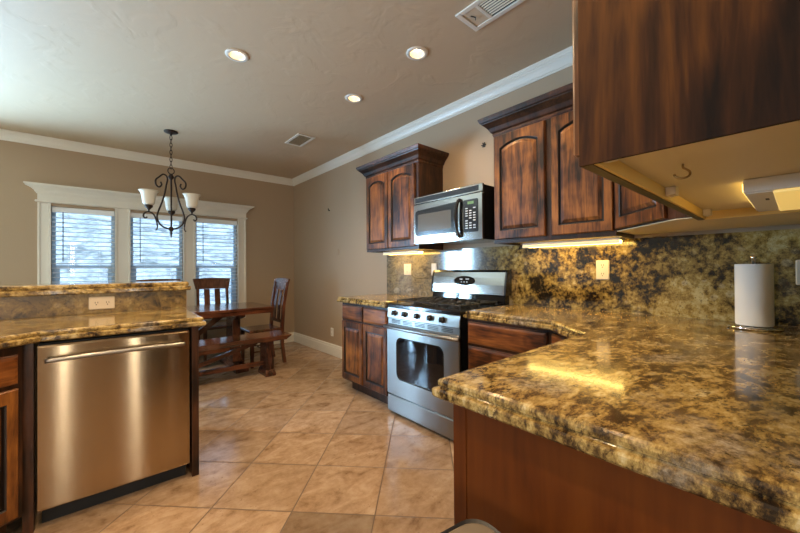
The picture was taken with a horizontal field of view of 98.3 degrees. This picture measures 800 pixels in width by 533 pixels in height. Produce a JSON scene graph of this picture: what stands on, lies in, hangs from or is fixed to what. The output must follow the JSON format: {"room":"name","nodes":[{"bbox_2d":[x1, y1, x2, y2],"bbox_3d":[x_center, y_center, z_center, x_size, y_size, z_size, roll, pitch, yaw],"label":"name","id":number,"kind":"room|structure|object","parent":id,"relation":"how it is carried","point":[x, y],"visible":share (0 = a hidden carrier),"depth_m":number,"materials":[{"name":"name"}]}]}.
{"room":"kitchen","nodes":[
{"label":"kitchen","id":0,"kind":"room"},
{"bbox_2d":[7,290,186,471],"bbox_3d":[-2.502,0.713,1.928,2.250,1.068,0.115,0,0,-41],"label":"wall","id":1,"kind":"structure","parent":0,"point":[36,344],"depth_m":2.10,"materials":[{"name":"beige paint"}]},
{"bbox_2d":[0,290,185,319],"bbox_3d":[-2.406,0.243,1.925,2.092,0.130,0.022,0,0,-41],"label":"backsplash","id":2,"kind":"structure","parent":1,"relation":"attached to","point":[76,304],"depth_m":2.21,"materials":[{"name":"stone"}]},
{"bbox_2d":[89,296,114,309],"bbox_3d":[-1.967,0.240,2.285,0.130,0.082,0.009,0,0,-41],"label":"wall outlet","id":3,"kind":"object","parent":2,"relation":"attached to","point":[106,302],"visible":1,"depth_m":2.29,"materials":[{"name":"beige plastic"}]},
{"bbox_2d":[93,300,99,305],"bbox_3d":[-1.987,0.240,2.264,0.034,0.036,0.002,0,0,-41],"label":"socket","id":4,"kind":"object","parent":3,"relation":"attached to","point":[95,302],"depth_m":2.26,"materials":[{"name":"beige plastic"}]},
{"bbox_2d":[104,300,110,304],"bbox_3d":[-1.944,0.240,2.301,0.034,0.036,0.002,0,0,-41],"label":"socket","id":5,"kind":"object","parent":3,"relation":"attached to","point":[106,302],"depth_m":2.30,"materials":[{"name":"beige plastic"}]},
{"bbox_2d":[0,281,190,296],"bbox_3d":[-2.501,0.148,2.054,2.118,0.062,0.415,0,0,-41],"label":"bar","id":6,"kind":"object","parent":1,"relation":"on","point":[17,290],"visible":1,"depth_m":2.24,"materials":[{"name":"stone"}]},
{"bbox_2d":[0,140,293,339],"bbox_3d":[-4.300,-0.101,3.803,6.497,2.740,0.140,0,0,-41],"label":"wall","id":7,"kind":"structure","parent":0,"point":[270,224],"depth_m":4.50,"materials":[{"name":"beige paint"}]},
{"bbox_2d":[52,212,114,283],"bbox_3d":[-3.862,-0.023,4.239,0.568,1.343,0.045,0,0,-41],"label":"window","id":8,"kind":"structure","parent":7,"relation":"in","point":[55,280],"depth_m":4.21,"materials":[{"name":"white plastic"}]},
{"bbox_2d":[52,206,113,282],"bbox_3d":[-3.814,-0.025,4.184,0.558,1.339,0.070,0,0,-41],"label":"window blind","id":9,"kind":"object","parent":8,"relation":"attached to","point":[63,210],"visible":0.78,"depth_m":4.16,"materials":[{"name":"white plastic"}]},
{"bbox_2d":[23,181,253,218],"bbox_3d":[-3.207,-0.829,4.597,2.436,0.199,0.108,0,0,-41],"label":"trim","id":10,"kind":"structure","parent":7,"relation":"attached to","point":[48,193],"depth_m":4.31,"materials":[{"name":"beige paint"}]},
{"bbox_2d":[37,202,245,305],"bbox_3d":[-3.230,-0.031,4.625,2.240,1.397,0.022,0,0,-41],"label":"trim","id":11,"kind":"structure","parent":7,"relation":"attached to","point":[122,216],"depth_m":4.41,"materials":[{"name":"beige paint"}]},
{"bbox_2d":[0,129,292,185],"bbox_3d":[-4.246,-1.418,3.740,6.497,0.107,0.049,0,0,-41],"label":"trim","id":12,"kind":"structure","parent":7,"relation":"attached to","point":[7,135],"depth_m":4.42,"materials":[{"name":"beige paint"}]},
{"bbox_2d":[131,218,181,281],"bbox_3d":[-3.312,-0.024,4.716,0.583,1.343,0.045,0,0,-41],"label":"window","id":13,"kind":"structure","parent":7,"relation":"in","point":[133,267],"depth_m":4.72,"materials":[{"name":"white plastic"}]},
{"bbox_2d":[131,213,182,280],"bbox_3d":[-3.265,-0.025,4.662,0.573,1.339,0.070,0,0,-41],"label":"window blind","id":14,"kind":"object","parent":13,"relation":"attached to","point":[133,215],"visible":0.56,"depth_m":4.65,"materials":[{"name":"white plastic"}]},
{"bbox_2d":[196,223,235,302],"bbox_3d":[-2.767,-0.025,5.190,0.568,1.343,0.045,0,0,-41],"label":"window","id":15,"kind":"structure","parent":7,"relation":"in","point":[234,226],"depth_m":5.33,"materials":[{"name":"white plastic"}]},
{"bbox_2d":[196,218,236,304],"bbox_3d":[-2.719,-0.026,5.135,0.558,1.339,0.070,0,0,-41],"label":"window blind","id":16,"kind":"object","parent":15,"relation":"attached to","point":[199,220],"visible":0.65,"depth_m":5.12,"materials":[{"name":"white plastic"}]},
{"bbox_2d":[257,332,293,344],"bbox_3d":[-4.240,1.190,3.737,6.497,0.157,0.016,0,0,-41],"label":"baseboard","id":17,"kind":"structure","parent":7,"relation":"attached to","point":[291,338],"depth_m":5.79,"materials":[{"name":"beige paint"}]},
{"bbox_2d":[6,341,453,532],"bbox_3d":[-1.432,1.282,0.504,6.697,0.100,8.860,0,0,-41],"label":"floor","id":18,"kind":"structure","parent":0,"point":[298,449],"depth_m":2.11,"materials":[{"name":"tile"}]},
{"bbox_2d":[0,345,21,532],"bbox_3d":[-2.014,0.797,1.231,0.521,0.885,0.770,0,0,9],"label":"base cabinet","id":19,"kind":"object","parent":18,"relation":"on","point":[10,358],"visible":0.98,"depth_m":1.52,"materials":[{"name":"brown wood"}]},
{"bbox_2d":[0,308,205,348],"bbox_3d":[-1.968,0.329,1.423,2.095,0.050,1.306,0,0,-41],"label":"countertop","id":20,"kind":"structure","parent":19,"relation":"on","point":[13,332],"depth_m":1.87,"materials":[{"name":"stone"}]},
{"bbox_2d":[22,343,34,532],"bbox_3d":[-1.734,0.798,1.615,0.036,0.885,0.034,0,0,-41],"label":"post","id":21,"kind":"object","parent":18,"relation":"on","point":[28,351],"visible":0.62,"depth_m":1.60,"materials":[{"name":"brown wood"}]},
{"bbox_2d":[37,327,189,522],"bbox_3d":[-1.640,0.806,2.025,0.622,0.872,0.642,0,0,-41],"label":"dishwasher","id":22,"kind":"object","parent":18,"relation":"on","point":[113,411],"visible":0.99,"depth_m":1.79,"materials":[{"name":"silver metal"}]},
{"bbox_2d":[136,279,180,281],"bbox_3d":[-3.052,0.714,4.429,0.489,1.102,0.522,0,0,-41],"label":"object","id":23,"kind":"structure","parent":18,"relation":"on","point":[144,279],"depth_m":4.61,"materials":[{"name":"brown wood"}]},
{"bbox_2d":[186,326,198,476],"bbox_3d":[-1.438,0.800,2.313,0.036,0.885,0.688,0,0,-41],"label":"end panel","id":24,"kind":"object","parent":18,"relation":"on","point":[193,466],"visible":0.37,"depth_m":2.05,"materials":[{"name":"brown wood"}]},
{"bbox_2d":[193,278,229,360],"bbox_3d":[-2.573,0.714,4.846,0.489,1.102,0.522,0,0,-41],"label":"dining chair","id":25,"kind":"object","parent":18,"relation":"on","point":[206,284],"visible":0.51,"depth_m":4.96,"materials":[{"name":"brown wood"}]},
{"bbox_2d":[187,302,273,373],"bbox_3d":[-2.616,0.880,3.924,2.095,0.760,0.800,0,0,-41],"label":"dining table","id":26,"kind":"object","parent":18,"relation":"on","point":[233,312],"visible":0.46,"depth_m":4.21,"materials":[{"name":"brown wood"}]},
{"bbox_2d":[199,330,291,376],"bbox_3d":[-2.217,1.024,3.472,2.205,0.460,0.357,0,0,-41],"label":"bench","id":27,"kind":"object","parent":18,"relation":"on","point":[266,340],"visible":0.3,"depth_m":3.85,"materials":[{"name":"brown wood"}]},
{"bbox_2d":[240,278,289,368],"bbox_3d":[-1.786,0.707,4.567,0.522,1.102,0.489,0,0,-41],"label":"dining chair","id":28,"kind":"object","parent":18,"relation":"on","point":[279,283],"visible":0.86,"depth_m":4.54,"materials":[{"name":"brown wood"}]},
{"bbox_2d":[342,302,388,403],"bbox_3d":[-0.124,0.799,3.450,0.614,0.884,0.750,0,0,-41],"label":"base cabinet","id":29,"kind":"object","parent":18,"relation":"on","point":[364,336],"visible":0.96,"depth_m":3.22,"materials":[{"name":"brown wood"}]},
{"bbox_2d":[337,294,422,307],"bbox_3d":[-0.148,0.332,3.459,0.638,0.050,0.798,0,0,-41],"label":"countertop","id":30,"kind":"structure","parent":29,"relation":"on","point":[377,300],"depth_m":3.32,"materials":[{"name":"stone"}]},
{"bbox_2d":[383,269,511,439],"bbox_3d":[0.361,0.631,2.830,0.688,1.208,0.825,0,0,-41],"label":"gas range","id":31,"kind":"object","parent":18,"relation":"on","point":[427,337],"visible":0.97,"depth_m":2.70,"materials":[{"name":"silver metal"}]},
{"bbox_2d":[388,296,502,315],"bbox_3d":[0.358,0.308,2.836,0.544,0.062,0.782,0,0,-41],"label":"cooktop","id":32,"kind":"object","parent":31,"relation":"in","point":[433,305],"depth_m":2.75,"materials":[{"name":"black metal"}]},
{"bbox_2d":[441,519,500,532],"bbox_3d":[0.157,0.882,0.541,0.278,0.681,0.368,0,0,-33],"label":"waste bin","id":33,"kind":"object","parent":18,"relation":"on","point":[468,525],"visible":1,"depth_m":0.72,"materials":[{"name":"black plastic"}]},
{"bbox_2d":[468,319,552,369],"bbox_3d":[0.867,0.786,2.309,0.614,0.884,0.577,0,0,-41],"label":"base cabinet","id":34,"kind":"object","parent":18,"relation":"on","point":[488,342],"visible":0.26,"depth_m":2.14,"materials":[{"name":"brown wood"}]},
{"bbox_2d":[552,331,567,342],"bbox_3d":[1.275,0.780,1.655,0.854,0.884,0.940,0,0,-41],"label":"base cabinet","id":35,"kind":"object","parent":18,"relation":"on","point":[556,337],"visible":0.02,"depth_m":1.82,"materials":[{"name":"brown wood"}]},
{"bbox_2d":[432,304,799,532],"bbox_3d":[0.720,0.315,1.558,1.820,0.050,1.551,0,0,-41],"label":"countertop","id":36,"kind":"structure","parent":35,"relation":"on","point":[707,409],"depth_m":0.77,"materials":[{"name":"stone"}]},
{"bbox_2d":[726,255,784,331],"bbox_3d":[1.622,0.115,1.587,0.188,0.337,0.188,0,0,-41],"label":"paper towel holder","id":37,"kind":"object","parent":36,"relation":"on","point":[753,258],"visible":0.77,"depth_m":1.54,"materials":[{"name":"silver metal"}]},
{"bbox_2d":[734,264,774,326],"bbox_3d":[1.622,0.128,1.587,0.127,0.278,0.127,0,0,-41],"label":"paper towel roll","id":38,"kind":"object","parent":37,"relation":"on","point":[754,283],"visible":1,"depth_m":1.54,"materials":[{"name":"white paper"}]},
{"bbox_2d":[453,404,794,532],"bbox_3d":[0.694,0.780,0.968,0.920,0.884,0.665,0,0,-41],"label":"base cabinet","id":39,"kind":"object","parent":18,"relation":"on","point":[512,479],"visible":0.42,"depth_m":0.70,"materials":[{"name":"brown wood"}]},
{"bbox_2d":[0,0,572,178],"bbox_3d":[-1.450,-1.588,0.521,6.697,0.160,8.860,0,0,-41],"label":"ceiling","id":40,"kind":"structure","parent":0,"point":[118,74],"depth_m":2.60,"materials":[{"name":"paint"}]},
{"bbox_2d":[138,129,200,237],"bbox_3d":[-2.550,-0.898,3.816,0.560,1.164,0.538,0,0,-41],"label":"chandelier","id":41,"kind":"object","parent":40,"relation":"hanging from","point":[148,196],"visible":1,"depth_m":3.77,"materials":[{"name":"black metal"}]},
{"bbox_2d":[225,48,248,61],"bbox_3d":[-1.155,-1.548,2.453,0.154,0.120,0.154,0,0,-41],"label":"recessed light","id":42,"kind":"object","parent":40,"relation":"in","point":[237,55],"visible":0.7,"depth_m":2.47,"materials":[{"name":"beige paint"}]},
{"bbox_2d":[285,133,314,146],"bbox_3d":[-1.177,-1.482,4.067,0.210,0.011,0.380,0,0,-41],"label":"ceiling vent","id":43,"kind":"object","parent":40,"relation":"in","point":[299,139],"visible":1,"depth_m":4.06,"materials":[{"name":"white metal"}]},
{"bbox_2d":[345,94,362,102],"bbox_3d":[-0.410,-1.549,3.080,0.154,0.120,0.154,0,0,-41],"label":"recessed light","id":44,"kind":"object","parent":40,"relation":"in","point":[354,98],"visible":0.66,"depth_m":3.11,"materials":[{"name":"beige"}]},
{"bbox_2d":[406,46,427,59],"bbox_3d":[0.120,-1.556,2.443,0.154,0.120,0.154,0,0,-41],"label":"recessed light","id":45,"kind":"object","parent":40,"relation":"in","point":[416,52],"visible":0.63,"depth_m":2.47,"materials":[{"name":"beige"}]},
{"bbox_2d":[455,0,524,30],"bbox_3d":[0.610,-1.503,1.910,0.206,0.018,0.618,0,0,-41],"label":"ceiling vent","id":46,"kind":"object","parent":40,"relation":"in","point":[479,13],"visible":1,"depth_m":2.04,"materials":[{"name":"white metal"}]},
{"bbox_2d":[294,65,799,346],"bbox_3d":[1.017,-0.140,2.713,0.100,2.740,8.760,0,0,-41],"label":"wall","id":47,"kind":"structure","parent":0,"point":[321,276],"depth_m":4.54,"materials":[{"name":"beige paint"}]},
{"bbox_2d":[294,332,341,358],"bbox_3d":[-0.965,1.177,4.907,0.016,0.157,2.545,0,0,-41],"label":"baseboard","id":48,"kind":"structure","parent":47,"relation":"attached to","point":[335,350],"depth_m":5.17,"materials":[{"name":"beige paint"}]},
{"bbox_2d":[356,143,448,252],"bbox_3d":[-0.003,-0.613,3.495,0.409,0.913,0.963,0,0,-41],"label":"upper cabinet","id":49,"kind":"object","parent":47,"relation":"attached to","point":[393,180],"visible":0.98,"depth_m":3.30,"materials":[{"name":"brown wood"}]},
{"bbox_2d":[383,250,423,254],"bbox_3d":[0.027,-0.140,3.562,0.087,0.032,0.540,0,0,-41],"label":"light","id":50,"kind":"object","parent":49,"relation":"attached to","point":[410,251],"visible":1,"depth_m":3.49,"materials":[{"name":"beige plastic"}]},
{"bbox_2d":[292,46,572,185],"bbox_3d":[0.037,-1.445,3.725,0.049,0.107,5.689,0,0,-41],"label":"trim","id":51,"kind":"structure","parent":47,"relation":"attached to","point":[563,59],"depth_m":3.13,"materials":[{"name":"beige paint"}]},
{"bbox_2d":[414,183,493,245],"bbox_3d":[0.479,-0.402,2.890,0.416,0.413,0.728,0,0,-41],"label":"microwave","id":52,"kind":"object","parent":47,"relation":"attached to","point":[463,215],"visible":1,"depth_m":2.71,"materials":[{"name":"silver metal"}]},
{"bbox_2d":[477,82,634,244],"bbox_3d":[1.007,-0.622,2.333,0.409,0.908,0.867,0,0,-41],"label":"upper cabinet","id":53,"kind":"object","parent":47,"relation":"attached to","point":[542,193],"visible":0.77,"depth_m":2.22,"materials":[{"name":"brown wood"}]},
{"bbox_2d":[522,237,623,247],"bbox_3d":[1.122,-0.153,2.301,0.087,0.032,0.620,0,0,-41],"label":"light","id":54,"kind":"object","parent":53,"relation":"attached to","point":[603,240],"visible":1,"depth_m":2.23,"materials":[{"name":"beige plastic"}]},
{"bbox_2d":[387,228,799,326],"bbox_3d":[0.889,0.065,2.768,0.019,0.460,3.149,0,0,-41],"label":"backsplash","id":55,"kind":"structure","parent":47,"relation":"attached to","point":[687,276],"depth_m":2.10,"materials":[{"name":"stone"}]},
{"bbox_2d":[404,264,410,274],"bbox_3d":[0.079,0.031,3.678,0.009,0.118,0.112,0,0,-41],"label":"wall outlet","id":56,"kind":"object","parent":55,"relation":"attached to","point":[407,267],"visible":1,"depth_m":3.67,"materials":[{"name":"beige plastic"}]},
{"bbox_2d":[431,263,436,274],"bbox_3d":[0.333,0.028,3.386,0.009,0.118,0.072,0,0,-41],"label":"light switch","id":57,"kind":"object","parent":55,"relation":"attached to","point":[433,265],"visible":0.74,"depth_m":3.39,"materials":[{"name":"beige plastic"}]},
{"bbox_2d":[596,260,609,279],"bbox_3d":[1.318,0.022,2.252,0.009,0.125,0.078,0,0,-41],"label":"wall outlet","id":58,"kind":"object","parent":55,"relation":"attached to","point":[602,266],"visible":1,"depth_m":2.25,"materials":[{"name":"beige plastic"}]},
{"bbox_2d":[795,260,799,284],"bbox_3d":[1.884,0.028,1.601,0.009,0.118,0.072,0,0,-41],"label":"wall outlet","id":59,"kind":"object","parent":55,"relation":"attached to","point":[797,262],"visible":1,"depth_m":1.62,"materials":[{"name":"beige plastic"}]},
{"bbox_3d":[1.284,-0.152,0.959,1.797,2.740,0.100,0,0,-41],"label":"wall","id":60,"kind":"structure","parent":0,"visible":0},
{"bbox_2d":[572,0,799,219],"bbox_3d":[0.810,-0.637,0.893,1.230,0.905,0.413,0,0,-41],"label":"upper cabinet","id":61,"kind":"object","parent":60,"relation":"attached to","point":[711,88],"visible":1,"depth_m":0.56,"materials":[{"name":"brown wood"}]},
{"bbox_2d":[673,164,690,178],"bbox_3d":[0.591,-0.199,0.726,0.032,0.033,0.008,0,0,20],"label":"hook","id":62,"kind":"object","parent":61,"relation":"attached to","point":[683,167],"visible":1,"depth_m":0.72,"materials":[{"name":"gold metal"}]},
{"bbox_2d":[742,172,799,211],"bbox_3d":[1.066,-0.196,0.946,0.430,0.040,0.158,0,0,-41],"label":"light","id":63,"kind":"object","parent":61,"relation":"attached to","point":[778,192],"visible":1,"depth_m":0.85,"materials":[{"name":"beige plastic"}]},
{"bbox_2d":[773,187,799,210],"bbox_3d":[1.082,-0.180,0.927,0.418,0.007,0.098,0,0,-41],"label":"diffuser","id":64,"kind":"object","parent":63,"relation":"attached to","point":[784,198],"depth_m":0.90,"materials":[{"name":"beige plastic"}]},
{"bbox_2d":[615,183,799,234],"bbox_3d":[1.423,-0.639,1.635,0.696,0.886,0.729,0,0,-41],"label":"upper cabinet","id":65,"kind":"object","parent":60,"relation":"attached to","point":[635,213],"visible":0.11,"depth_m":1.65,"materials":[{"name":"brown wood"}]},
{"label":"outside","id":66,"kind":"structure","parent":0,"visible":0},
{"bbox_2d":[56,213,232,304],"bbox_3d":[-17.216,-5.229,19.810,52.000,14.013,40.000,0,0,-41],"label":"hill","id":67,"kind":"structure","parent":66,"point":[150,273],"depth_m":11.14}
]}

